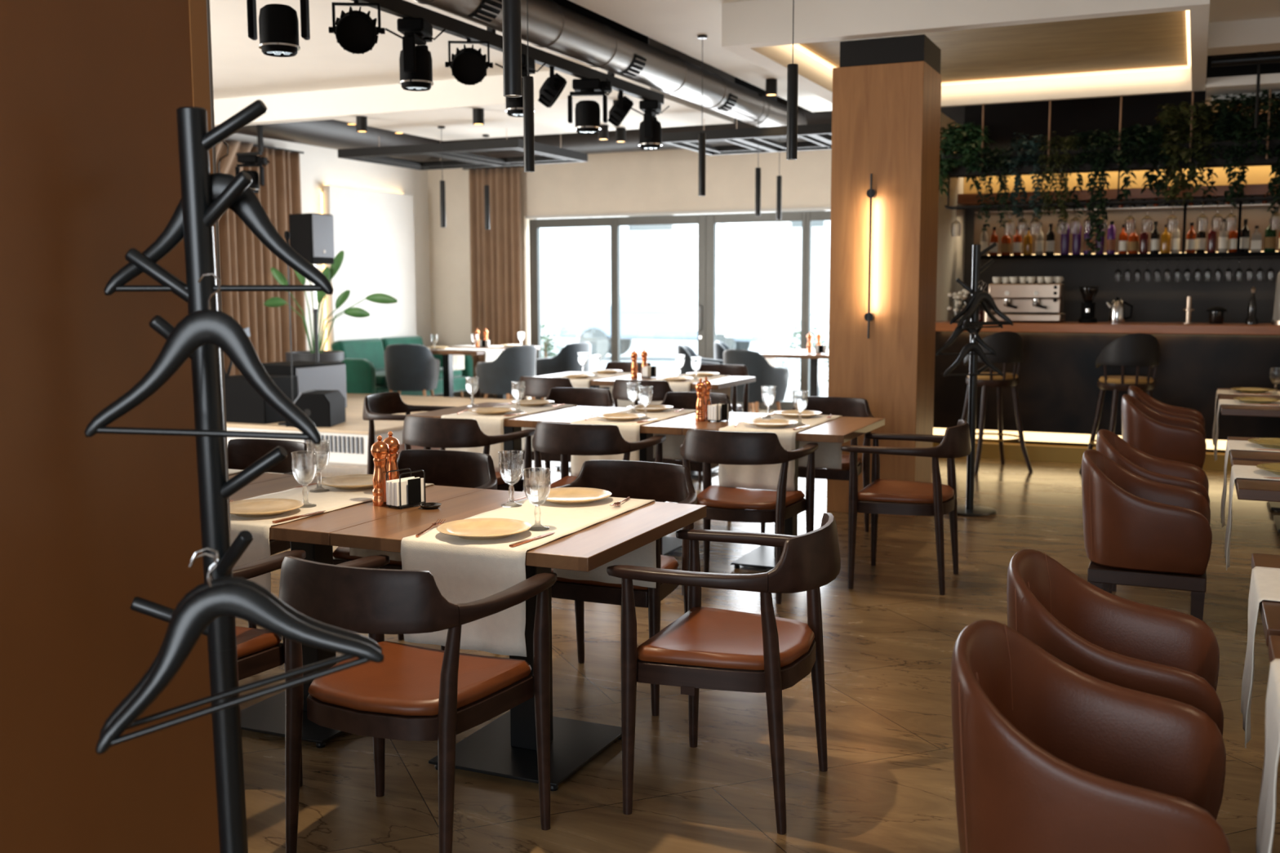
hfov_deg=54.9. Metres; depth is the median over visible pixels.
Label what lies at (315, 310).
pole
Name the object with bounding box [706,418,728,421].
tray
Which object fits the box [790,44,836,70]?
led strip
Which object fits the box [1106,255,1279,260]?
glass rack
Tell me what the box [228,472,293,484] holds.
dining table
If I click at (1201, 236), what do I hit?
bottle
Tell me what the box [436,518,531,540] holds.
plate
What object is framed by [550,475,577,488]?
seat cushion
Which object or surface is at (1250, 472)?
table runner
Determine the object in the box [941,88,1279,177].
hanging planter
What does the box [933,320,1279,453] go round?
bar counter
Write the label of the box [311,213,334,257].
grille
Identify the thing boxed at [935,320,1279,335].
countertop
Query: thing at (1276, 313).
dispenser
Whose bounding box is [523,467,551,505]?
bowl
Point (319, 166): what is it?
wall
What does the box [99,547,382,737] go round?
hanger
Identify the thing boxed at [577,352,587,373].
water goblet
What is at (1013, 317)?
tray
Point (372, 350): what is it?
backrest
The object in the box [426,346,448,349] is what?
plate
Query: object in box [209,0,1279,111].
ceiling
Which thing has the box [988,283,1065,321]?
espresso machine
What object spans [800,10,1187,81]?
ceiling
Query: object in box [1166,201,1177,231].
wine glass
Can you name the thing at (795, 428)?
knife
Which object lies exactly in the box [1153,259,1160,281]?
wine glass
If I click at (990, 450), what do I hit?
step
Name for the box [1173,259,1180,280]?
wine glass
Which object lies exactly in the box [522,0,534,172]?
pendant lamp
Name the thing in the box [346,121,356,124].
ceiling spotlight
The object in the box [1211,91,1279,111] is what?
trailing plant
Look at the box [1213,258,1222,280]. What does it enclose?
wine glass
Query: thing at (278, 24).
light
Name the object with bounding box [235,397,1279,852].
floor
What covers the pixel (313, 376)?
grille
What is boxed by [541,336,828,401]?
ground
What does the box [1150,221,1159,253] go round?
bottle
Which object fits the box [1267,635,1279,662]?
dining table
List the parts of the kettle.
handle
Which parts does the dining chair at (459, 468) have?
seat frame, leg, backrest, armrest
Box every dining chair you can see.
[227,438,306,628]
[232,550,306,786]
[278,555,556,852]
[333,448,497,650]
[362,391,456,474]
[402,416,535,491]
[519,376,609,475]
[522,387,614,479]
[532,422,666,555]
[551,459,697,715]
[604,361,651,404]
[606,512,840,835]
[611,378,702,483]
[653,391,733,502]
[680,429,817,604]
[697,364,749,413]
[760,396,874,533]
[840,419,971,595]
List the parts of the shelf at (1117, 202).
rail, rail, rail, rail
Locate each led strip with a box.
[320,192,327,351]
[323,184,399,193]
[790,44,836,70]
[941,65,1190,85]
[1185,9,1191,66]
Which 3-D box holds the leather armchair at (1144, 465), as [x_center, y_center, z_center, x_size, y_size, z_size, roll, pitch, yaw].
[2.333,0.424,5.634,0.484,0.798,0.553,3,7,24]
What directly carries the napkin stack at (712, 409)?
in the napkin holder at (724, 406)
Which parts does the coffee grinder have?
hopper lid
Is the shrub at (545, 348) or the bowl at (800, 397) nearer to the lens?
the bowl at (800, 397)
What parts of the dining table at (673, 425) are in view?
plate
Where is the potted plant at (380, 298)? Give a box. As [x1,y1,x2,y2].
[263,250,397,362]
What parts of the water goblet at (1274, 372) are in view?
stem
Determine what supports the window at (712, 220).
in the wall at (667, 180)
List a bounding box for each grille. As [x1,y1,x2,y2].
[293,389,317,404]
[295,364,346,407]
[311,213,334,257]
[466,0,502,22]
[620,52,647,77]
[716,92,738,112]
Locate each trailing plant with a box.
[938,121,997,195]
[973,146,1013,231]
[1002,132,1050,227]
[1035,131,1082,231]
[1069,128,1123,255]
[1113,123,1172,200]
[1153,99,1217,206]
[1200,93,1270,208]
[1211,91,1279,111]
[1251,89,1279,213]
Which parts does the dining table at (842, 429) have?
plate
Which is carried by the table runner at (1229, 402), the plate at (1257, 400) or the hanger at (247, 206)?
the plate at (1257, 400)
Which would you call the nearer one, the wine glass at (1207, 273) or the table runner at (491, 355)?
the wine glass at (1207, 273)
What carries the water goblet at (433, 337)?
on the table runner at (491, 355)
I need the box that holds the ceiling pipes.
[1211,51,1279,128]
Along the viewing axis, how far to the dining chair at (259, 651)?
3.49 m
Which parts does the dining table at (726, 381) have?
plate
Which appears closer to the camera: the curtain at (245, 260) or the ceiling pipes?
the ceiling pipes
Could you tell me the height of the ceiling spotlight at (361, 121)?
0.135 m
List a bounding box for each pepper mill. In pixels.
[370,435,389,506]
[382,431,399,479]
[474,328,479,346]
[483,328,488,340]
[630,349,638,377]
[640,348,648,377]
[695,377,706,421]
[702,377,711,419]
[806,332,812,353]
[816,332,821,345]
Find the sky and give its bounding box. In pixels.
[539,209,830,340]
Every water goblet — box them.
[290,450,316,507]
[306,440,329,493]
[431,334,437,349]
[465,376,479,406]
[471,333,478,349]
[497,450,523,507]
[511,381,524,413]
[518,332,524,344]
[523,467,551,531]
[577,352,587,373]
[591,354,600,377]
[626,382,640,413]
[637,386,653,419]
[675,354,684,376]
[690,356,701,380]
[760,385,776,418]
[783,336,791,352]
[791,390,808,426]
[1269,367,1279,395]
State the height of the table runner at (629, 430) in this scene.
0.302 m
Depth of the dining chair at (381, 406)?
7.78 m
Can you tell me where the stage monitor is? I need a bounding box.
[285,389,346,426]
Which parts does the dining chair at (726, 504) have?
leg, leg, backrest, seat frame, leg, armrest, leg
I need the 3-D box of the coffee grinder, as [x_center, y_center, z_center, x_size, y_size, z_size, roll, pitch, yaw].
[3.809,-1.038,10.461,0.158,0.310,0.158,-3,7,-21]
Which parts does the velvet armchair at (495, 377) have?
leg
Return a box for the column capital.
[839,34,941,74]
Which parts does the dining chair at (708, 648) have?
leg, armrest, leg, seat frame, armrest, leg, backrest, leg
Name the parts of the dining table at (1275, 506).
plate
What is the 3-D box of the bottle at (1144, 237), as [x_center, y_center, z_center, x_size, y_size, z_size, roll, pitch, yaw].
[4.564,-1.705,11.149,0.072,0.280,0.072,3,7,24]
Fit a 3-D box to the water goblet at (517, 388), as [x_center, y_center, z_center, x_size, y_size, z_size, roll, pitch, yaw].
[-0.694,-0.169,7.023,0.081,0.176,0.081,3,7,25]
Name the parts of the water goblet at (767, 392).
stem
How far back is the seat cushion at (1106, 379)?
9.30 m
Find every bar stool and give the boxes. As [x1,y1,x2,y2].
[954,331,1032,474]
[1079,333,1159,472]
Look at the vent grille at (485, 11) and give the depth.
7.16 m
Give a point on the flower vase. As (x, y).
(956, 309)
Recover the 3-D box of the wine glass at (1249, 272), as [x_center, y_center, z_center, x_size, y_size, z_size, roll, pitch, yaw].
[5.353,-1.381,10.818,0.060,0.200,0.060,3,7,24]
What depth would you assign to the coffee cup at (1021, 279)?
10.71 m
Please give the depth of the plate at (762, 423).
6.31 m
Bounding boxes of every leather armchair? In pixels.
[951,619,1231,852]
[1006,549,1223,737]
[1081,448,1212,620]
[1096,429,1209,593]
[1121,394,1206,469]
[1128,385,1205,433]
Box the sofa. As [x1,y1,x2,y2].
[331,335,473,397]
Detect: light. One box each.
[235,155,269,193]
[246,0,310,57]
[328,0,385,53]
[385,17,445,91]
[444,38,493,84]
[494,53,546,116]
[537,66,567,107]
[567,78,612,133]
[607,89,633,126]
[631,99,669,149]
[864,173,876,338]
[987,250,1278,255]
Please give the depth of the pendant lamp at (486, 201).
12.68 m
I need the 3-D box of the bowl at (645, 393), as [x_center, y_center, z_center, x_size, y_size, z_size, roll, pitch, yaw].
[0.029,-0.164,6.653,0.081,0.106,0.081,2,7,20]
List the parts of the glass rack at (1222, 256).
rail, rail, rail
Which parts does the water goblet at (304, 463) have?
stem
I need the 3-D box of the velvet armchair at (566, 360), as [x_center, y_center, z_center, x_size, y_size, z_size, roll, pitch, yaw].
[-0.875,-0.587,14.612,0.536,0.842,0.604,4,8,34]
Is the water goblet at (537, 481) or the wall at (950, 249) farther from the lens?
the wall at (950, 249)
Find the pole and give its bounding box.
[312,263,319,363]
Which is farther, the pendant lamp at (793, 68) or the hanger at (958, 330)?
the hanger at (958, 330)
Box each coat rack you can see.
[124,99,287,852]
[948,242,996,516]
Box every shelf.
[944,169,1279,209]
[974,204,1279,214]
[980,194,1279,258]
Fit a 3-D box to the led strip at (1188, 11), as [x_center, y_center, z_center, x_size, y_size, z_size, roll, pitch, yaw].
[3.692,-2.671,8.279,0.033,0.020,3.020,3,7,24]
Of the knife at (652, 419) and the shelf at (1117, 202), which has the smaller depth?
the knife at (652, 419)
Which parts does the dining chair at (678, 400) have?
seat frame, backrest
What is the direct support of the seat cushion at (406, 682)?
on the dining chair at (416, 693)
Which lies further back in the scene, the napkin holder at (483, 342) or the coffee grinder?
the napkin holder at (483, 342)
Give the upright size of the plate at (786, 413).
0.024 m
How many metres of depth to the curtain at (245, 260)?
13.56 m
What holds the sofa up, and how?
on the floor
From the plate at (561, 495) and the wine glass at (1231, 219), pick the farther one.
the wine glass at (1231, 219)
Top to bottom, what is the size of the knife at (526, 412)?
0.005 m
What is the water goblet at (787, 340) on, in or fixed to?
on the dining table at (815, 358)
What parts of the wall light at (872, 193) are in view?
mount knob, light rod, mount knob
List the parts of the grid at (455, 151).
frame, frame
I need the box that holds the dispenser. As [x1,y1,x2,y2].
[1271,271,1279,324]
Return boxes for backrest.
[331,337,385,372]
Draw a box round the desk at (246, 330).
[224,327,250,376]
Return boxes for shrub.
[541,321,577,358]
[763,312,829,386]
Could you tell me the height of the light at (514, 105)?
0.365 m
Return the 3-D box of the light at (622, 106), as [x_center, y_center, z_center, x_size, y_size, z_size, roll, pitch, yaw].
[-0.147,-2.384,9.240,0.228,0.265,0.230,5,8,40]
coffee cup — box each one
[992,276,1003,283]
[1001,276,1009,283]
[1009,276,1017,283]
[1017,276,1026,283]
[1026,276,1035,283]
[1035,276,1044,283]
[1044,276,1055,283]
[1053,276,1063,283]
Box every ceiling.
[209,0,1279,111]
[213,37,734,140]
[721,0,1279,115]
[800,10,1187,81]
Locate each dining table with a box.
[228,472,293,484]
[229,475,484,748]
[329,488,706,791]
[406,402,606,491]
[430,344,540,399]
[532,371,658,470]
[537,407,738,555]
[628,373,755,476]
[682,412,884,568]
[760,348,828,396]
[1217,387,1279,511]
[1218,397,1279,532]
[1226,436,1279,466]
[1231,459,1279,502]
[1251,553,1279,646]
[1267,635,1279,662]
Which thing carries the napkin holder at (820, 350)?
on the dining table at (815, 358)
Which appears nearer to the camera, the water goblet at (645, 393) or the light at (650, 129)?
the water goblet at (645, 393)
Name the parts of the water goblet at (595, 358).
stem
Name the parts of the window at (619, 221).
handle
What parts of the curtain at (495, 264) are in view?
rail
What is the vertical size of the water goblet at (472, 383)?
0.176 m
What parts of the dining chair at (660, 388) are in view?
leg, backrest, leg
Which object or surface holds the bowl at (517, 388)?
on the water goblet at (517, 388)
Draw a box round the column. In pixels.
[826,61,941,517]
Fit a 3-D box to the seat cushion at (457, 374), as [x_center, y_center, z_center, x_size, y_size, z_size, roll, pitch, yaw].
[-2.732,-0.671,15.675,0.590,0.120,0.840,3,7,24]
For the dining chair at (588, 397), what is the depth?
8.19 m
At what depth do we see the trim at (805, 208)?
15.15 m
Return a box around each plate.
[229,497,303,517]
[321,474,373,489]
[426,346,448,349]
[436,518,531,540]
[467,407,515,414]
[500,344,522,346]
[510,399,554,406]
[546,487,611,504]
[560,373,594,378]
[591,369,622,373]
[595,413,644,421]
[626,404,673,412]
[658,376,693,382]
[686,372,719,377]
[744,418,797,427]
[773,409,822,417]
[1230,386,1274,393]
[1233,396,1279,404]
[1247,437,1279,448]
[1256,462,1279,475]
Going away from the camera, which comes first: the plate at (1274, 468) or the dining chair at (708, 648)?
the dining chair at (708, 648)
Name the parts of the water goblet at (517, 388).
stem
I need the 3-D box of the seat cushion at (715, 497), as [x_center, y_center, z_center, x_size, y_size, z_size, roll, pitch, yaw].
[0.507,0.345,5.946,0.496,0.041,0.445,2,7,22]
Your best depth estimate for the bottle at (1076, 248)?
11.40 m
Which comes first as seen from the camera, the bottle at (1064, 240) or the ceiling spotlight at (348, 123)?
the bottle at (1064, 240)
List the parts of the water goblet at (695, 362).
stem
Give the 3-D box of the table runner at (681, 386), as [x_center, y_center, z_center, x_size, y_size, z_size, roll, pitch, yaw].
[0.373,-0.230,9.700,0.400,0.302,0.901,3,7,24]
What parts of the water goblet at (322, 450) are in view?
stem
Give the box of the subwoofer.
[262,360,346,408]
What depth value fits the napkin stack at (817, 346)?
13.32 m
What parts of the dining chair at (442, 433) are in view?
leg, backrest, leg, seat frame, armrest, leg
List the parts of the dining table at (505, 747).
plate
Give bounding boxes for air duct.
[413,0,806,127]
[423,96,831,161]
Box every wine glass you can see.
[951,208,960,235]
[1004,206,1014,235]
[1017,206,1028,235]
[1029,205,1040,235]
[1057,204,1067,234]
[1069,204,1080,234]
[1083,204,1093,233]
[1097,213,1106,233]
[1114,260,1121,281]
[1124,203,1135,232]
[1124,259,1131,281]
[1133,259,1141,281]
[1141,202,1152,232]
[1143,259,1151,281]
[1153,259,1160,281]
[1163,259,1170,281]
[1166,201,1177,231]
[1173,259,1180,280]
[1183,259,1191,280]
[1193,258,1200,280]
[1195,200,1208,231]
[1204,258,1211,280]
[1211,200,1222,231]
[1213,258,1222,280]
[1224,258,1231,280]
[1225,202,1236,231]
[1235,258,1242,280]
[1245,258,1253,280]
[1256,258,1263,280]
[1266,257,1274,280]
[1269,200,1279,230]
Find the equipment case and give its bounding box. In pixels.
[224,374,297,424]
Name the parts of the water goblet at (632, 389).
stem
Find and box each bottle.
[980,223,988,255]
[989,226,998,255]
[1000,235,1010,255]
[1013,226,1022,255]
[1022,226,1032,254]
[1035,222,1044,254]
[1045,223,1054,254]
[1060,223,1069,254]
[1071,226,1081,254]
[1083,233,1092,253]
[1095,234,1104,253]
[1106,199,1111,208]
[1106,221,1115,253]
[1118,199,1123,208]
[1118,224,1128,253]
[1128,226,1138,253]
[1139,231,1148,253]
[1141,198,1146,207]
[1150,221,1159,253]
[1160,224,1170,253]
[1170,228,1180,253]
[1186,222,1195,253]
[1195,231,1205,253]
[1207,228,1217,252]
[1217,217,1228,252]
[1227,229,1237,252]
[1240,218,1249,252]
[1248,195,1254,204]
[1250,225,1262,252]
[1262,195,1266,204]
[1263,218,1276,251]
[1278,232,1279,251]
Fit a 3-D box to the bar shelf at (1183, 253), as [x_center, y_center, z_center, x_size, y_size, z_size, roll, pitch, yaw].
[6.116,-1.737,10.510,6.350,0.527,0.380,3,7,24]
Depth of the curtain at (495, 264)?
16.12 m
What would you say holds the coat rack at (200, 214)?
on the floor
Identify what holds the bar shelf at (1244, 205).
attached to the wall at (1031, 118)
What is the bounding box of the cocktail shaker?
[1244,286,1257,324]
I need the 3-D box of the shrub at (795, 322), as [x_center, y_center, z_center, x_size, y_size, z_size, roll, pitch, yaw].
[2.411,-1.111,17.982,1.777,1.158,1.354,3,7,24]
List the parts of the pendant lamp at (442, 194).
cord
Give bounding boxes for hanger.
[84,273,321,444]
[95,552,384,755]
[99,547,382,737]
[103,140,333,295]
[935,324,996,355]
[943,333,1003,377]
[949,280,1012,324]
[957,282,1013,326]
[962,285,1003,329]
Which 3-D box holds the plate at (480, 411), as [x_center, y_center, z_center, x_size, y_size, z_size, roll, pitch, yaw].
[-0.839,-0.085,6.958,0.268,0.024,0.268,3,7,24]
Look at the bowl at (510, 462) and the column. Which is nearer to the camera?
the bowl at (510, 462)
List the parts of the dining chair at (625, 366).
backrest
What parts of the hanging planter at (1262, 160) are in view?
hanging rod, hanging rod, hanging rod, hanging rod, hanging rod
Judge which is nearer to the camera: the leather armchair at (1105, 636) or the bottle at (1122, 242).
the leather armchair at (1105, 636)
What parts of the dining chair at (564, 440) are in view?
leg, leg, backrest, leg, armrest, leg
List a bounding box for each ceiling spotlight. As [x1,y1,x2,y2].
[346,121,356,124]
[355,115,367,132]
[472,107,484,124]
[598,124,608,140]
[615,127,626,142]
[765,78,777,96]
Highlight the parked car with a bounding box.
[559,290,771,358]
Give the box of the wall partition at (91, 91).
[0,0,219,852]
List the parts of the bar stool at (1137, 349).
leg, post, leg, post, backrest, post, leg, post, post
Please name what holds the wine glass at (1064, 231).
hanging from the shelf at (1117, 202)
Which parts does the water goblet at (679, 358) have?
stem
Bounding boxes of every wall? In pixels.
[225,133,431,396]
[427,148,831,399]
[935,111,965,321]
[940,105,1279,323]
[963,50,1279,254]
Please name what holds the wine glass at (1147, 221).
hanging from the shelf at (1117, 202)
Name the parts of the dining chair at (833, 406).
leg, seat frame, backrest, leg, leg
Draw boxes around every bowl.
[290,450,316,484]
[306,440,329,471]
[431,334,437,343]
[465,376,479,394]
[471,333,478,342]
[497,450,523,484]
[511,381,524,399]
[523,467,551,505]
[577,352,587,365]
[591,354,600,368]
[626,382,640,400]
[637,386,653,405]
[675,354,684,368]
[690,356,701,370]
[760,385,776,405]
[791,390,808,411]
[1269,367,1279,384]
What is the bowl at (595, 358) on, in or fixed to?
on the water goblet at (595, 358)
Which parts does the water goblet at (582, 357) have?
stem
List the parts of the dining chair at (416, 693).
leg, armrest, backrest, leg, seat frame, leg, armrest, leg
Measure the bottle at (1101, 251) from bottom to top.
0.310 m
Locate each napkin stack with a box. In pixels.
[386,476,424,506]
[479,340,489,346]
[642,365,656,376]
[707,403,728,420]
[814,345,826,352]
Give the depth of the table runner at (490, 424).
6.79 m
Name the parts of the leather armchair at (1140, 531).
leg, leg, frame, leg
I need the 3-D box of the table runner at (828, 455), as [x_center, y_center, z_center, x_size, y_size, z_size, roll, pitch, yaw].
[0.757,0.124,6.510,0.400,0.302,0.901,3,7,24]
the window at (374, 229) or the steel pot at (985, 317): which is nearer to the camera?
the steel pot at (985, 317)
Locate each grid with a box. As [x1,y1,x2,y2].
[337,128,587,169]
[662,119,831,155]
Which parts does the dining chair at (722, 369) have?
backrest, leg, leg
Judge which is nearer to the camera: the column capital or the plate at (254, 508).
the plate at (254, 508)
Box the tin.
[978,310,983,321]
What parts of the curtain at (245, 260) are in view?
rail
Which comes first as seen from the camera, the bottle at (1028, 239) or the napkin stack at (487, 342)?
the bottle at (1028, 239)
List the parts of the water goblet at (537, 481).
stem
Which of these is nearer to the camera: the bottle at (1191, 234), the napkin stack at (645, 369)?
the napkin stack at (645, 369)
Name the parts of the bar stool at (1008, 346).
leg, leg, post, backrest, leg, post, post, post, leg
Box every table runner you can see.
[228,468,242,475]
[230,483,434,617]
[400,497,656,657]
[427,347,501,361]
[440,403,577,471]
[448,345,508,370]
[544,371,632,408]
[570,408,696,476]
[648,373,730,404]
[718,413,842,490]
[764,350,828,366]
[1212,389,1279,445]
[1213,399,1279,460]
[1220,440,1279,527]
[1224,464,1279,570]
[1240,566,1279,748]
[1256,658,1279,852]
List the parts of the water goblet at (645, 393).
stem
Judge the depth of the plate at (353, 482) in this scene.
4.41 m
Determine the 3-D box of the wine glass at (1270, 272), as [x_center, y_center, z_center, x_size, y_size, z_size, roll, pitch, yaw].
[5.505,-1.373,10.750,0.060,0.200,0.060,3,7,24]
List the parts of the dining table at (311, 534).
plate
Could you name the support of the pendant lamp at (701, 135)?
hanging from the ceiling at (240, 68)
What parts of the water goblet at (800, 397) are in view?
stem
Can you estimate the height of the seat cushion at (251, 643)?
0.041 m
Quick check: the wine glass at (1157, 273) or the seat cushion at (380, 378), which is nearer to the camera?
the wine glass at (1157, 273)
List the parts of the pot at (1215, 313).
jar lid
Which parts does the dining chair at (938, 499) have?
leg, leg, armrest, armrest, seat frame, leg, leg, backrest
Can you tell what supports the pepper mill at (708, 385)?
on the dining table at (673, 425)
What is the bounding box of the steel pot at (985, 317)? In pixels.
[982,310,993,321]
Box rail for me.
[351,0,663,104]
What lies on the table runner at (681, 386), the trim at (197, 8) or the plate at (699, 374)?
the plate at (699, 374)
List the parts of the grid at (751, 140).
frame, frame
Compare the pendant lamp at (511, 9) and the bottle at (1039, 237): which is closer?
the pendant lamp at (511, 9)
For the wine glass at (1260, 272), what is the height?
0.200 m
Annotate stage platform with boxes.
[226,392,515,464]
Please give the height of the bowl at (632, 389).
0.106 m
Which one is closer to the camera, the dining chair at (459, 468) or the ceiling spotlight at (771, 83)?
the dining chair at (459, 468)
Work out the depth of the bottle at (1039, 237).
11.53 m
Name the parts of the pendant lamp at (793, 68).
cord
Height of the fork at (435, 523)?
0.014 m
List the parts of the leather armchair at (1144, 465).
leg, leg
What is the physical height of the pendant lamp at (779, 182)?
1.630 m
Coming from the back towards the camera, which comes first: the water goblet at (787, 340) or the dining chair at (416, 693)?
the water goblet at (787, 340)
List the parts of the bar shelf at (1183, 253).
post, post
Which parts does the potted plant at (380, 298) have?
blade, blade, blade, pot, blade, blade, blade, blade, blade, blade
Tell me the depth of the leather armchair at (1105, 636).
3.08 m
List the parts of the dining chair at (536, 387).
backrest, armrest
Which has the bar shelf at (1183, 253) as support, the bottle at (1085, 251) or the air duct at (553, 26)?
the bottle at (1085, 251)
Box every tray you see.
[386,502,426,508]
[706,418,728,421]
[992,313,1065,321]
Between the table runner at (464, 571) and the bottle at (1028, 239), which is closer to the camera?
the table runner at (464, 571)
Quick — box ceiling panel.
[235,119,438,161]
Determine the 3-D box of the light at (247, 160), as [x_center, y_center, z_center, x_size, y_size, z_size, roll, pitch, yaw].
[-3.912,-2.545,12.444,0.311,0.365,0.335,0,6,4]
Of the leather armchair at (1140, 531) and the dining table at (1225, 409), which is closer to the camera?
the leather armchair at (1140, 531)
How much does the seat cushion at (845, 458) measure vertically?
0.041 m
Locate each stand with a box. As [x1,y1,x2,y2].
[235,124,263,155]
[278,230,293,425]
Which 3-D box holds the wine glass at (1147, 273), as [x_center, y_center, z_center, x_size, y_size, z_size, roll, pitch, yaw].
[4.596,-1.416,11.155,0.060,0.200,0.060,3,7,24]
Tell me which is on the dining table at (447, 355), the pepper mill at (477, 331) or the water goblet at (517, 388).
the pepper mill at (477, 331)
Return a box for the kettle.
[1106,297,1133,323]
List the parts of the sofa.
armrest, seat, armrest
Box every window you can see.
[323,185,416,351]
[528,217,614,399]
[613,213,706,361]
[705,211,806,409]
[804,210,830,396]
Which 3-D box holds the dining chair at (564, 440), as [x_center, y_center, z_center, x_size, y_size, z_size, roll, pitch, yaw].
[-0.233,0.359,6.277,0.628,0.800,0.575,2,7,21]
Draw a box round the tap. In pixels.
[1181,296,1194,323]
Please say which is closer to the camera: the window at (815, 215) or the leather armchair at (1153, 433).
the leather armchair at (1153, 433)
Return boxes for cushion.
[235,626,282,658]
[307,640,531,715]
[333,546,401,565]
[375,370,387,386]
[380,335,423,351]
[397,443,439,457]
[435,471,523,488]
[438,367,462,379]
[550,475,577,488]
[551,555,678,590]
[637,606,814,670]
[697,484,804,510]
[730,404,742,410]
[798,454,861,470]
[857,479,954,503]
[967,372,1017,380]
[1098,375,1154,383]
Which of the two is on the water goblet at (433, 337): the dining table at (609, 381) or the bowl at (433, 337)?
the bowl at (433, 337)
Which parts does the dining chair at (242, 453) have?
leg, backrest, seat frame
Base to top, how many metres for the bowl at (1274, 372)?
0.106 m
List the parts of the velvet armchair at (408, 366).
leg, leg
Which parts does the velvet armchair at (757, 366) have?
leg, leg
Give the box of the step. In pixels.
[933,440,1231,471]
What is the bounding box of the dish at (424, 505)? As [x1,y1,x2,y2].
[418,502,441,509]
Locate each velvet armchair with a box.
[383,343,439,396]
[475,345,537,399]
[535,342,591,399]
[677,343,723,374]
[714,340,755,413]
[723,349,789,413]
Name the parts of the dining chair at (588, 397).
seat frame, leg, backrest, armrest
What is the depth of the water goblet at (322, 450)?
4.26 m
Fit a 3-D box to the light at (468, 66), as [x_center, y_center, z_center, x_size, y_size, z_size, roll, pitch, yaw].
[-1.015,-2.168,7.318,0.228,0.265,0.230,5,8,40]
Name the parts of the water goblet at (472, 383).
stem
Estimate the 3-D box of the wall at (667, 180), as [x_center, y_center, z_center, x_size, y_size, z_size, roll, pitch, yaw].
[0.665,-2.202,15.253,8.000,3.900,0.250,3,7,24]
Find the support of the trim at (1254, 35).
attached to the ceiling at (240, 68)
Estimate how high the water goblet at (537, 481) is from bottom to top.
0.176 m
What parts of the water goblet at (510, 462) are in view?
stem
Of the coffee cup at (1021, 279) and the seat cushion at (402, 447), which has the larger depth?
the coffee cup at (1021, 279)
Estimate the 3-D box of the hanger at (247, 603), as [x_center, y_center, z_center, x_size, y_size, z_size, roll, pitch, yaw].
[-0.600,0.335,1.863,0.419,0.283,0.074,-1,6,-10]
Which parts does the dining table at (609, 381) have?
plate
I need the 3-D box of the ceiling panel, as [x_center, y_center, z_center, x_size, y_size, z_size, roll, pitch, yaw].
[-3.588,-3.453,13.845,0.600,0.600,3.830,3,7,24]
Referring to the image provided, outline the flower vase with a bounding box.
[946,288,969,321]
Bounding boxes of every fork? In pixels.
[415,519,445,537]
[610,496,630,506]
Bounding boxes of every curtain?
[215,139,253,219]
[218,139,306,375]
[462,164,524,399]
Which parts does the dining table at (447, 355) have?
table leg, table leg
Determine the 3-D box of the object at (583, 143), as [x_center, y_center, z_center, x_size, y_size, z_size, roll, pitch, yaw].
[0.473,-3.589,14.517,7.770,0.620,0.620,3,7,24]
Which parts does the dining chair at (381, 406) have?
leg, backrest, armrest, armrest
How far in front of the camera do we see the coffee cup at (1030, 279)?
10.65 m
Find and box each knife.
[272,510,325,523]
[294,482,316,488]
[503,412,527,416]
[506,496,526,502]
[509,532,554,546]
[636,418,657,422]
[792,425,809,430]
[1237,403,1279,405]
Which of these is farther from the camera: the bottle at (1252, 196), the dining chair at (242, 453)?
the bottle at (1252, 196)
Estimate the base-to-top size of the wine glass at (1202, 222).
0.245 m
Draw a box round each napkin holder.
[385,468,426,509]
[479,337,489,347]
[641,362,657,377]
[706,398,728,422]
[815,342,826,353]
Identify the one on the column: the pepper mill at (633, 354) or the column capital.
the column capital
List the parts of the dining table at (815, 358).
table leg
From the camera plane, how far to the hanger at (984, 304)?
7.82 m
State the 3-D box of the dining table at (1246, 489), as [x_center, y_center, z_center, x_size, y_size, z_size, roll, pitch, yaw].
[2.832,0.576,4.477,1.240,0.750,0.800,3,7,24]
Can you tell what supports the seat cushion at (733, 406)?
on the dining chair at (722, 369)
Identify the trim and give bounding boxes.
[188,0,218,311]
[206,0,231,537]
[524,207,831,218]
[551,0,814,112]
[957,183,1279,205]
[1207,17,1279,55]
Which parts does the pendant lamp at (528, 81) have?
cord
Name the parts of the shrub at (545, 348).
stem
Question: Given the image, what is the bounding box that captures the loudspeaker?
[288,213,334,264]
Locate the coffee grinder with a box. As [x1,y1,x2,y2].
[1078,285,1098,323]
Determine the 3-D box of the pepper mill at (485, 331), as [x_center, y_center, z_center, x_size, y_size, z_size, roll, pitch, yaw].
[-1.886,-1.086,15.058,0.060,0.229,0.060,3,7,24]
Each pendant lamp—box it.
[437,125,445,227]
[482,134,489,229]
[502,0,522,97]
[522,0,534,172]
[697,34,706,195]
[755,93,762,216]
[776,97,782,219]
[786,0,798,159]
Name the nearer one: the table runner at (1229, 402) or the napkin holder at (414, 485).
the napkin holder at (414, 485)
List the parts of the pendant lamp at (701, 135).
cord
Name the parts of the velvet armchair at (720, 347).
leg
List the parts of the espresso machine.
portafilter handle, panel, portafilter handle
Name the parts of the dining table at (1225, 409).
plate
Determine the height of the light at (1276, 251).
0.014 m
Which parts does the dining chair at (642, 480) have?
armrest, leg, seat frame, backrest, leg, leg, armrest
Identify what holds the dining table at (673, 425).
on the floor
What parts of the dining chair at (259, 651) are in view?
seat frame, armrest, leg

